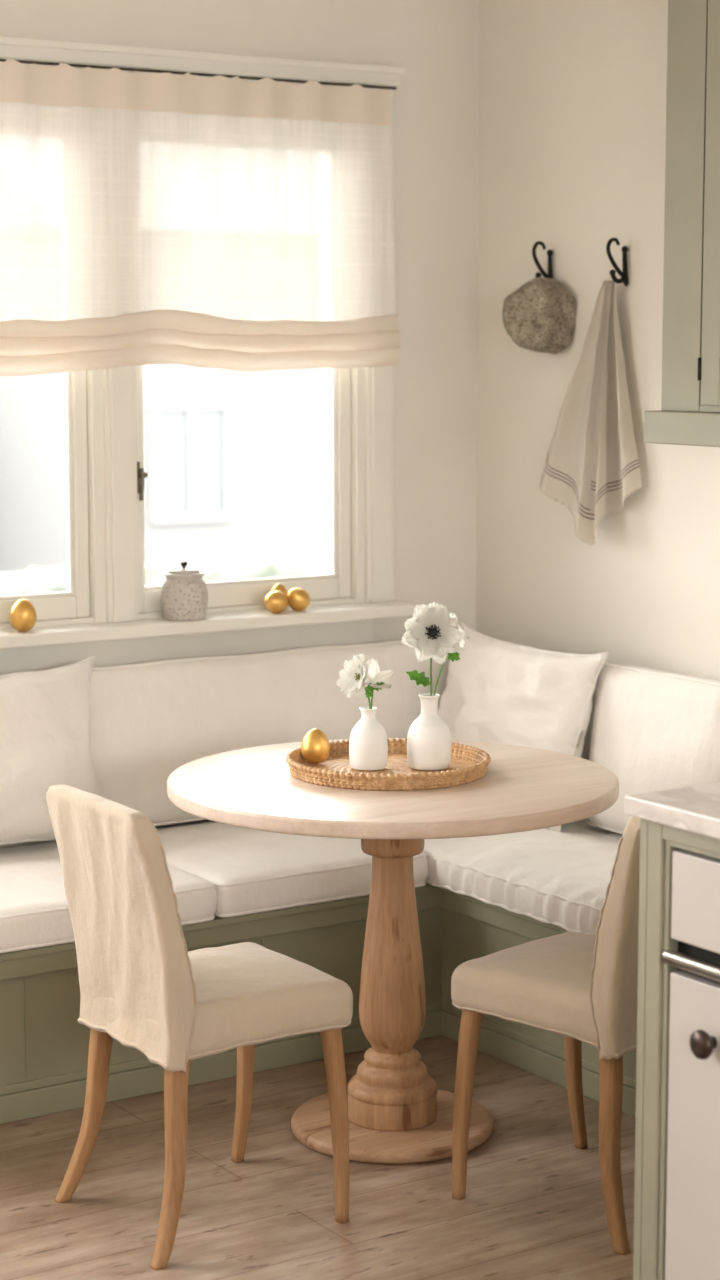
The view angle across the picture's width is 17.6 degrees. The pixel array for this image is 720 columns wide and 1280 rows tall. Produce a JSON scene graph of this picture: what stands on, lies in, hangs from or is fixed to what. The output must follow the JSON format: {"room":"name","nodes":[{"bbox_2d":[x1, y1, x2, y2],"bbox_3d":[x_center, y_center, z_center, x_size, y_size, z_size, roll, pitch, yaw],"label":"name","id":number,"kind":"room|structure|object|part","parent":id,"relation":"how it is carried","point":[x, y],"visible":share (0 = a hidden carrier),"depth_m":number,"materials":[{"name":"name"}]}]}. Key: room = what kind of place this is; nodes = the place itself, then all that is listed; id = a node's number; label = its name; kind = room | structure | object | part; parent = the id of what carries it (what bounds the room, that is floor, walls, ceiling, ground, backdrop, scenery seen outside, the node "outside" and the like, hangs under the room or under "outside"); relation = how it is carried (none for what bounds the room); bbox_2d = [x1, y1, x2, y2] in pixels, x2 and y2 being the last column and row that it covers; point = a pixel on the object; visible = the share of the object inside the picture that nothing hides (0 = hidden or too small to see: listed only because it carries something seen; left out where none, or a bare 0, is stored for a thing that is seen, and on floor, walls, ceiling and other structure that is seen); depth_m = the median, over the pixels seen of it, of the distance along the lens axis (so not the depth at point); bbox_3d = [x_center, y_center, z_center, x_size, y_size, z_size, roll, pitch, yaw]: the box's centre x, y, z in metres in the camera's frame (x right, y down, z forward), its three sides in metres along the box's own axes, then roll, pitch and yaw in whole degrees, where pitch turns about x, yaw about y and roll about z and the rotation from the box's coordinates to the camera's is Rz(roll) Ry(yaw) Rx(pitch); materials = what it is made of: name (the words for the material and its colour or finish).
{"room":"kitchen breakfast nook","nodes":[
{"label":"kitchen breakfast nook","id":0,"kind":"room"},
{"bbox_2d":[0,0,479,848],"bbox_3d":[-2.067,-0.325,4.917,5.600,2.750,0.200,-5,9,-33],"label":"wall","id":1,"kind":"structure","parent":0,"point":[436,42],"depth_m":6.21,"materials":[{"name":"paint"}]},
{"bbox_2d":[0,365,364,628],"bbox_3d":[-0.639,-0.680,5.769,1.493,1.305,0.137,-5,9,-33],"label":"window","id":2,"kind":"structure","parent":1,"relation":"in","point":[84,601],"depth_m":5.84,"materials":[{"name":"paint"}]},
{"bbox_3d":[-0.958,-0.650,5.549,0.657,1.238,0.043,-5,9,-33],"label":"sash","id":3,"kind":"part","parent":2,"relation":"part of","materials":[{"name":"glass"}]},
{"bbox_3d":[-0.312,-0.706,5.975,0.665,1.238,0.043,-5,9,-33],"label":"sash","id":4,"kind":"part","parent":2,"relation":"part of","materials":[{"name":"glass"}]},
{"bbox_2d":[0,58,394,621],"bbox_3d":[-0.611,-0.717,5.705,1.685,1.355,0.026,-5,9,-33],"label":"window frame","id":5,"kind":"structure","parent":1,"relation":"attached to","point":[119,383],"depth_m":5.80,"materials":[{"name":"paint"}]},
{"bbox_2d":[0,59,400,375],"bbox_3d":[-0.586,-1.012,5.615,1.651,0.738,0.052,-5,9,-33],"label":"roman shade","id":6,"kind":"object","parent":1,"relation":"attached to","point":[228,222],"visible":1,"depth_m":5.73,"materials":[{"name":"beige fabric"}]},
{"bbox_3d":[-0.594,-1.375,5.579,1.650,0.006,0.006,-5,9,-33],"label":"rod","id":7,"kind":"part","parent":6,"relation":"part of","materials":[{"name":"brown metal"}]},
{"bbox_2d":[0,36,405,86],"bbox_3d":[-0.616,-1.411,5.599,1.740,0.048,0.045,-5,9,-33],"label":"trim","id":8,"kind":"structure","parent":1,"relation":"attached to","point":[17,48],"depth_m":5.72,"materials":[{"name":"paint"}]},
{"bbox_2d":[0,601,415,674],"bbox_3d":[-0.644,0.037,5.739,1.820,0.150,0.135,-5,9,-33],"label":"windowsill","id":9,"kind":"structure","parent":1,"relation":"attached to","point":[41,648],"depth_m":5.87,"materials":[{"name":"paint"}]},
{"bbox_2d":[10,599,36,631],"bbox_3d":[-0.812,-0.060,5.593,0.064,0.080,0.065,-1,8,-9],"label":"egg","id":10,"kind":"object","parent":9,"relation":"on","point":[23,616],"visible":1,"depth_m":5.57,"materials":[{"name":"gold metal"}]},
{"bbox_2d":[160,561,207,620],"bbox_3d":[-0.443,-0.125,5.840,0.120,0.146,0.120,-5,9,-33],"label":"ceramic jar","id":11,"kind":"object","parent":9,"relation":"on","point":[184,592],"visible":1,"depth_m":5.80,"materials":[{"name":"grey ceramic"}]},
{"bbox_3d":[-0.443,-0.175,5.834,0.082,0.010,0.082,-5,9,-33],"label":"lid","id":12,"kind":"part","parent":11,"relation":"part of","materials":[{"name":"grey ceramic"}]},
{"bbox_3d":[-0.443,-0.189,5.832,0.020,0.018,0.020,-5,9,-33],"label":"knob","id":13,"kind":"part","parent":11,"relation":"part of","materials":[{"name":"brown metal"}]},
{"bbox_2d":[264,591,287,612],"bbox_3d":[-0.216,-0.097,5.964,0.062,0.058,0.061,-2,8,-12],"label":"egg","id":14,"kind":"object","parent":9,"relation":"on","point":[275,601],"visible":1,"depth_m":5.94,"materials":[{"name":"gold metal"}]},
{"bbox_2d":[271,584,287,596],"bbox_3d":[-0.210,-0.112,6.030,0.050,0.070,0.050,-1,8,-9],"label":"egg","id":15,"kind":"object","parent":9,"relation":"on","point":[278,587],"visible":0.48,"depth_m":6.02,"materials":[{"name":"gold metal"}]},
{"bbox_2d":[287,588,309,610],"bbox_3d":[-0.160,-0.105,6.009,0.061,0.062,0.060,-1,7,-7],"label":"egg","id":16,"kind":"object","parent":9,"relation":"on","point":[298,598],"visible":1,"depth_m":5.99,"materials":[{"name":"gold metal"}]},
{"bbox_2d":[0,1035,635,1279],"bbox_3d":[-0.146,1.439,2.415,5.800,0.100,6.840,-5,9,-33],"label":"floor","id":17,"kind":"structure","parent":0,"point":[532,1207],"depth_m":4.61,"materials":[{"name":"brown wood"}]},
{"bbox_2d":[46,784,352,1269],"bbox_3d":[-0.308,0.694,4.473,0.478,0.845,0.418,-5,9,-33],"label":"dining chair","id":18,"kind":"object","parent":17,"relation":"on","point":[141,987],"visible":1,"depth_m":4.35,"materials":[{"name":"beige fabric"}]},
{"bbox_3d":[-0.539,0.915,4.554,0.129,0.385,0.048,0,7,1],"label":"leg","id":19,"kind":"part","parent":18,"relation":"part of","materials":[{"name":"brown wood"}]},
{"bbox_3d":[-0.350,0.952,4.272,0.048,0.385,0.129,3,8,21],"label":"leg","id":20,"kind":"part","parent":18,"relation":"part of","materials":[{"name":"brown wood"}]},
{"bbox_3d":[-0.278,0.692,4.493,0.407,0.130,0.391,-5,9,-33],"label":"seat","id":21,"kind":"part","parent":18,"relation":"part of","materials":[{"name":"fabric"}]},
{"bbox_3d":[-0.244,0.872,4.752,0.049,0.420,0.066,-5,9,-33],"label":"leg","id":22,"kind":"part","parent":18,"relation":"part of","materials":[{"name":"brown wood"}]},
{"bbox_3d":[-0.050,0.910,4.462,0.049,0.420,0.066,-5,9,-33],"label":"leg","id":23,"kind":"part","parent":18,"relation":"part of","materials":[{"name":"brown wood"}]},
{"bbox_2d":[0,883,636,1123],"bbox_3d":[-0.184,0.900,4.678,2.898,0.384,2.538,-5,9,-33],"label":"bench","id":24,"kind":"object","parent":17,"relation":"on","point":[44,1048],"visible":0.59,"depth_m":5.31,"materials":[{"name":"green paint"}]},
{"bbox_2d":[0,842,74,953],"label":"seat cushion","id":25,"kind":"object","parent":24,"relation":"on","point":[34,911],"depth_m":5.02,"materials":[{"name":"fabric"}]},
{"bbox_2d":[0,656,96,844],"bbox_3d":[-0.880,0.285,5.430,0.620,0.448,0.197,-5,9,-36],"label":"pillow","id":26,"kind":"object","parent":25,"relation":"on","point":[45,721],"visible":0.86,"depth_m":5.43,"materials":[{"name":"fabric"}]},
{"bbox_2d":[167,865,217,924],"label":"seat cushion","id":27,"kind":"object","parent":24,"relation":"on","point":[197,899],"depth_m":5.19,"materials":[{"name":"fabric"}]},
{"bbox_3d":[-0.757,0.706,4.991,2.315,0.044,0.025,-5,9,-33],"label":"rail","id":28,"kind":"part","parent":24,"relation":"part of","materials":[{"name":"green paint"}]},
{"bbox_3d":[-0.703,0.825,5.456,2.898,0.330,0.664,-5,9,-33],"label":"panel","id":29,"kind":"part","parent":24,"relation":"part of","materials":[{"name":"green paint"}]},
{"bbox_2d":[157,821,427,917],"bbox_3d":[-0.239,0.524,5.626,0.586,0.114,0.612,-5,9,-33],"label":"seat cushion","id":30,"kind":"object","parent":24,"relation":"on","point":[251,871],"visible":0.52,"depth_m":5.40,"materials":[{"name":"fabric"}]},
{"bbox_2d":[90,640,449,825],"bbox_3d":[-0.213,0.226,5.995,1.207,0.411,0.186,-5,9,-32],"label":"cushion","id":31,"kind":"object","parent":30,"relation":"on","point":[150,719],"visible":0.4,"depth_m":5.81,"materials":[{"name":"fabric"}]},
{"bbox_3d":[0.712,0.723,4.855,0.025,0.044,1.875,-5,9,-33],"label":"rail","id":32,"kind":"part","parent":24,"relation":"part of","materials":[{"name":"green paint"}]},
{"bbox_2d":[423,818,622,934],"bbox_3d":[0.614,0.551,5.399,0.605,0.119,1.952,-5,9,-33],"label":"seat cushion","id":33,"kind":"object","parent":24,"relation":"on","point":[561,879],"visible":0.34,"depth_m":5.36,"materials":[{"name":"fabric"}]},
{"bbox_2d":[438,622,609,831],"bbox_3d":[0.379,0.220,5.913,0.231,0.468,0.599,-6,9,-38],"label":"pillow","id":34,"kind":"object","parent":33,"relation":"on","point":[497,691],"visible":0.45,"depth_m":5.81,"materials":[{"name":"fabric"}]},
{"bbox_2d":[584,663,719,833],"bbox_3d":[0.746,0.280,5.599,0.194,0.410,0.487,-5,9,-35],"label":"cushion","id":35,"kind":"object","parent":33,"relation":"on","point":[655,730],"visible":0.66,"depth_m":5.54,"materials":[{"name":"fabric"}]},
{"bbox_3d":[0.723,0.898,4.897,0.020,0.330,1.895,-5,9,-33],"label":"panel","id":36,"kind":"part","parent":24,"relation":"part of","materials":[{"name":"green paint"}]},
{"bbox_2d":[167,738,618,1163],"bbox_3d":[0.069,0.670,4.936,0.948,0.773,0.948,-5,9,-33],"label":"dining table","id":37,"kind":"object","parent":17,"relation":"on","point":[397,1113],"visible":0.96,"depth_m":4.87,"materials":[{"name":"brown wood"}]},
{"bbox_2d":[286,738,490,790],"bbox_3d":[0.060,0.263,4.927,0.436,0.038,0.436,-5,9,-33],"label":"rattan tray","id":38,"kind":"object","parent":37,"relation":"on","point":[468,764],"visible":0.8,"depth_m":4.84,"materials":[{"name":"brown wicker"}]},
{"bbox_2d":[301,729,329,763],"bbox_3d":[-0.096,0.228,4.988,0.063,0.076,0.063,-5,9,-33],"label":"egg","id":39,"kind":"object","parent":38,"relation":"on","point":[315,745],"visible":1,"depth_m":4.97,"materials":[{"name":"gold metal"}]},
{"bbox_2d":[349,706,387,770],"bbox_3d":[0.018,0.208,4.937,0.082,0.130,0.082,-5,9,-33],"label":"bud vase","id":40,"kind":"object","parent":38,"relation":"on","point":[368,745],"visible":1,"depth_m":4.91,"materials":[{"name":"ceramic"}]},
{"bbox_2d":[336,653,393,708],"bbox_3d":[0.009,0.105,4.906,0.125,0.157,0.081,1,8,8],"label":"anemone","id":41,"kind":"object","parent":40,"relation":"in","point":[357,672],"visible":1,"depth_m":4.92,"materials":[{"name":"white plant"}]},
{"bbox_2d":[407,693,450,769],"bbox_3d":[0.147,0.194,4.941,0.095,0.157,0.095,-5,9,-33],"label":"bud vase","id":42,"kind":"object","parent":38,"relation":"on","point":[429,736],"visible":1,"depth_m":4.91,"materials":[{"name":"ceramic"}]},
{"bbox_2d":[401,601,469,695],"bbox_3d":[0.162,0.042,4.904,0.154,0.244,0.072,-2,8,-17],"label":"anemone","id":43,"kind":"object","parent":42,"relation":"in","point":[434,632],"visible":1,"depth_m":4.89,"materials":[{"name":"white plant"}]},
{"bbox_3d":[0.152,0.072,4.921,0.005,0.178,0.013,-2,8,-14],"label":"stem","id":44,"kind":"part","parent":43,"relation":"part of","materials":[{"name":"green plant"}]},
{"bbox_2d":[425,625,440,639],"bbox_3d":[0.153,-0.017,4.894,0.034,0.032,0.019,-1,7,-5],"label":"flower center","id":45,"kind":"object","parent":43,"relation":"on","point":[432,632],"depth_m":4.89,"materials":[{"name":"black plant"}]},
{"bbox_3d":[0.170,0.088,4.927,0.038,0.131,0.004,0,7,0],"label":"stem","id":46,"kind":"part","parent":43,"relation":"part of","materials":[{"name":"green plant"}]},
{"bbox_2d":[451,816,639,1254],"bbox_3d":[0.474,0.684,4.549,0.478,0.845,0.418,7,10,43],"label":"dining chair","id":47,"kind":"object","parent":17,"relation":"on","point":[576,986],"visible":0.53,"depth_m":4.39,"materials":[{"name":"fabric"}]},
{"bbox_3d":[0.213,0.894,4.580,0.049,0.420,0.066,7,10,43],"label":"leg","id":48,"kind":"part","parent":47,"relation":"part of","materials":[{"name":"brown wood"}]},
{"bbox_3d":[0.448,0.682,4.573,0.407,0.130,0.391,7,10,43],"label":"seat","id":49,"kind":"part","parent":47,"relation":"part of","materials":[{"name":"fabric"}]},
{"bbox_3d":[0.453,0.861,4.835,0.049,0.420,0.066,7,10,43],"label":"leg","id":50,"kind":"part","parent":47,"relation":"part of","materials":[{"name":"brown wood"}]},
{"bbox_3d":[0.477,0.943,4.344,0.048,0.385,0.129,-2,8,-12],"label":"leg","id":51,"kind":"part","parent":47,"relation":"part of","materials":[{"name":"brown wood"}]},
{"bbox_2d":[633,819,719,1279],"bbox_3d":[1.136,0.799,3.477,0.650,0.895,1.520,-5,9,-33],"label":"base cabinet","id":52,"kind":"object","parent":17,"relation":"on","point":[677,1192],"visible":0.95,"depth_m":3.86,"materials":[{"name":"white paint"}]},
{"bbox_2d":[625,782,719,838],"bbox_3d":[1.162,0.337,3.422,0.680,0.034,1.580,-5,9,-33],"label":"countertop","id":53,"kind":"structure","parent":52,"relation":"on","point":[695,809],"depth_m":3.82,"materials":[{"name":"white stone"}]},
{"bbox_3d":[0.669,0.556,3.635,0.036,0.025,0.550,-5,9,-33],"label":"steel rail","id":54,"kind":"part","parent":52,"relation":"part of","materials":[{"name":"silver metal"}]},
{"bbox_3d":[0.676,0.870,3.679,0.023,0.582,0.546,-5,9,-33],"label":"door","id":55,"kind":"part","parent":52,"relation":"part of","materials":[{"name":"white paint"}]},
{"bbox_3d":[0.676,0.451,3.624,0.023,0.148,0.546,-5,9,-33],"label":"drawer","id":56,"kind":"part","parent":52,"relation":"part of","materials":[{"name":"white paint"}]},
{"bbox_3d":[0.560,0.657,3.773,0.036,0.049,0.049,-5,9,-33],"label":"knob","id":57,"kind":"part","parent":52,"relation":"part of","materials":[{"name":"brown metal"}]},
{"bbox_2d":[476,0,719,759],"bbox_3d":[2.131,-0.185,3.849,0.200,2.750,6.640,-5,9,-33],"label":"wall","id":58,"kind":"structure","parent":0,"point":[573,93],"depth_m":5.95,"materials":[{"name":"paint"}]},
{"bbox_2d":[532,241,552,277],"bbox_3d":[0.476,-0.973,6.021,0.064,0.122,0.019,-4,8,-28],"label":"coat hook","id":59,"kind":"object","parent":58,"relation":"attached to","point":[549,252],"visible":0.85,"depth_m":6.02,"materials":[{"name":"black metal"}]},
{"bbox_2d":[502,277,576,353],"bbox_3d":[0.450,-0.841,6.023,0.121,0.198,0.212,-5,9,-33],"label":"pot holder","id":60,"kind":"object","parent":59,"relation":"hanging from","point":[540,315],"visible":1,"depth_m":5.96,"materials":[{"name":"grey fabric"}]},
{"bbox_2d":[606,238,628,286],"bbox_3d":[0.642,-0.940,5.773,0.064,0.120,0.018,-4,8,-27],"label":"coat hook","id":61,"kind":"object","parent":58,"relation":"attached to","point":[624,273],"visible":1,"depth_m":5.77,"materials":[{"name":"black metal"}]},
{"bbox_2d":[540,280,641,545],"bbox_3d":[0.573,-0.573,5.887,0.068,0.668,0.378,-5,9,-33],"label":"hand towel","id":62,"kind":"object","parent":61,"relation":"hanging from","point":[591,466],"visible":1,"depth_m":5.86,"materials":[{"name":"fabric"}]},
{"bbox_2d":[644,0,719,446],"bbox_3d":[1.082,-0.983,4.834,0.349,1.174,1.070,-5,9,-33],"label":"upper cabinet","id":63,"kind":"object","parent":58,"relation":"attached to","point":[689,414],"visible":1,"depth_m":5.11,"materials":[{"name":"green paint"}]},
{"bbox_3d":[1.082,-0.438,4.906,0.349,0.073,1.070,-5,9,-33],"label":"molding","id":64,"kind":"part","parent":63,"relation":"part of","materials":[{"name":"green paint"}]},
{"bbox_3d":[0.869,-1.022,4.904,0.024,1.054,0.389,-5,9,-33],"label":"door","id":65,"kind":"part","parent":63,"relation":"part of","materials":[{"name":"green paint"}]},
{"label":"outside","id":66,"kind":"structure","parent":0,"visible":0},
{"bbox_3d":[-18.107,-0.614,27.404,60.000,0.100,54.560,-5,9,-33],"label":"ground","id":67,"kind":"structure","parent":66,"visible":0},
{"bbox_2d":[0,364,319,573],"bbox_3d":[-2.174,-3.809,28.316,6.600,6.000,6.800,-5,9,-33],"label":"house","id":68,"kind":"structure","parent":67,"relation":"on","point":[231,458],"depth_m":25.35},
{"bbox_3d":[-1.844,-1.933,25.144,0.900,1.200,0.030,-5,9,-33],"label":"pane","id":69,"kind":"part","parent":68,"relation":"part of","materials":[{"name":"white glass"}]},
{"bbox_2d":[0,546,319,595],"bbox_3d":[-0.113,-0.157,19.279,7.180,1.261,1.209,-5,9,-33],"label":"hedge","id":70,"kind":"object","parent":67,"relation":"on","point":[220,565],"visible":0.06,"depth_m":18.20,"materials":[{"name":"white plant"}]}
]}

